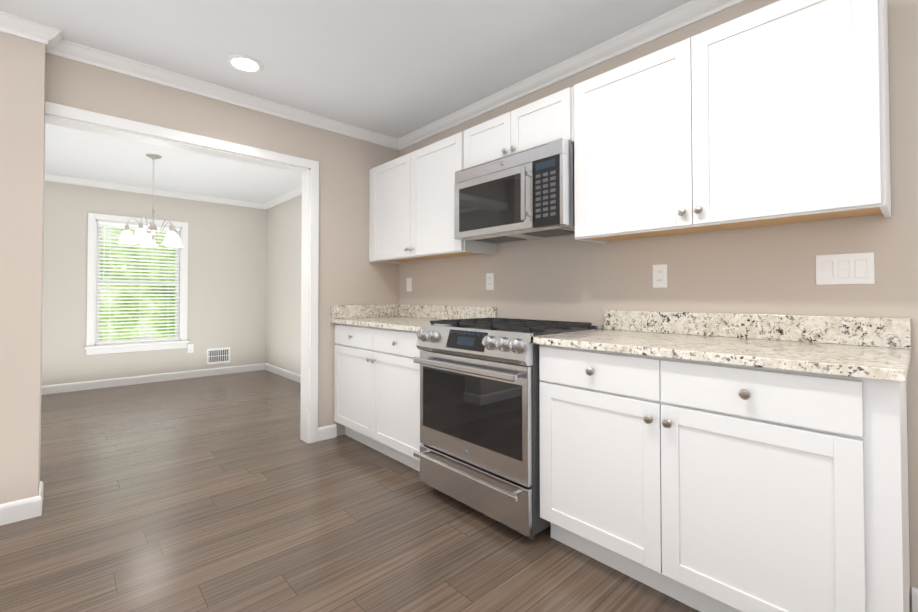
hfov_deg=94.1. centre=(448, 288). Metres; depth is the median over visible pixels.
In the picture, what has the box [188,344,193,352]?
outlet
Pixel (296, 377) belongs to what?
baseboard
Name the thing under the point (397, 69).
ceiling
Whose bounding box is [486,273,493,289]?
electrical outlet plate
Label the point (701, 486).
base cabinet
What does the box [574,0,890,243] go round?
upper cabinet
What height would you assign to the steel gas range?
0.950 m
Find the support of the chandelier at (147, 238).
hanging from the ceiling
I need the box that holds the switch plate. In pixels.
[816,252,874,284]
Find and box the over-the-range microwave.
[454,138,574,244]
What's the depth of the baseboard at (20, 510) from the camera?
2.08 m
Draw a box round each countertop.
[331,304,496,331]
[533,310,910,381]
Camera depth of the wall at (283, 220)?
5.79 m
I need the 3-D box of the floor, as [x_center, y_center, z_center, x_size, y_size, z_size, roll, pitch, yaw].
[-0.200,0.103,2.224,7.770,2.158,9.690,1,-1,-42]
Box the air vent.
[207,347,229,364]
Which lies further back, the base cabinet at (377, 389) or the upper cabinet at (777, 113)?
the base cabinet at (377, 389)
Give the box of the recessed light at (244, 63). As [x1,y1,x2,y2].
[226,54,263,72]
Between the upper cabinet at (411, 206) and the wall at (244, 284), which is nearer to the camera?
the upper cabinet at (411, 206)
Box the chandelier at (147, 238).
[117,154,182,247]
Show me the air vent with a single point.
(217, 355)
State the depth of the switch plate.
1.59 m
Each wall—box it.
[0,32,403,503]
[42,181,265,385]
[266,195,301,374]
[404,0,917,611]
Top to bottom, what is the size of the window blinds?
1.454 m
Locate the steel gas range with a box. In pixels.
[413,317,602,538]
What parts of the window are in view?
window sashes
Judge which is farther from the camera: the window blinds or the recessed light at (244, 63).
the window blinds
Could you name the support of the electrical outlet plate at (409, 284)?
attached to the wall at (768, 270)
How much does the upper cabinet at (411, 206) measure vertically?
0.762 m
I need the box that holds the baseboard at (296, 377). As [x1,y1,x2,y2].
[264,363,300,382]
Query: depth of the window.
5.23 m
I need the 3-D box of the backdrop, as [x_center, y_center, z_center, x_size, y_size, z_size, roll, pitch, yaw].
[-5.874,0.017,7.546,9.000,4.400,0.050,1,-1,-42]
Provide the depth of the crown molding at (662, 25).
2.59 m
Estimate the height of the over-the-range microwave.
0.424 m
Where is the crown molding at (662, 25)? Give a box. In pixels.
[0,0,745,208]
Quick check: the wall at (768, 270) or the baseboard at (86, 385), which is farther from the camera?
the baseboard at (86, 385)
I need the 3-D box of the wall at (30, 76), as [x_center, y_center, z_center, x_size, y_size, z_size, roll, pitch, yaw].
[-2.093,-0.087,2.254,4.690,2.440,0.220,1,-1,-42]
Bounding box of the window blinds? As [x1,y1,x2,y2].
[96,221,179,343]
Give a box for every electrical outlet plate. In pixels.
[407,278,411,291]
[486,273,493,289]
[653,264,667,287]
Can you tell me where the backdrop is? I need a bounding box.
[100,228,175,340]
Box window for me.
[84,213,188,354]
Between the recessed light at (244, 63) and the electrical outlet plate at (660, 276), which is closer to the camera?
the electrical outlet plate at (660, 276)
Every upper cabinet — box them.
[369,132,496,263]
[464,86,573,168]
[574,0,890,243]
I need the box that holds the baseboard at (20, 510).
[0,492,42,525]
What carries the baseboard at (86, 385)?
attached to the wall at (244, 284)
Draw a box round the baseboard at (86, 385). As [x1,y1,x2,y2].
[41,363,263,394]
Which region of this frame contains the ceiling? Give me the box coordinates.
[0,0,691,203]
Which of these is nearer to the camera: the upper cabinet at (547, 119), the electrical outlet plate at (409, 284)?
the upper cabinet at (547, 119)
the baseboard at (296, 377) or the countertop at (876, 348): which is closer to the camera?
the countertop at (876, 348)
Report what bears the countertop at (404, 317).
on the base cabinet at (377, 389)
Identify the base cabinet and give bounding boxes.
[334,323,421,471]
[539,345,909,611]

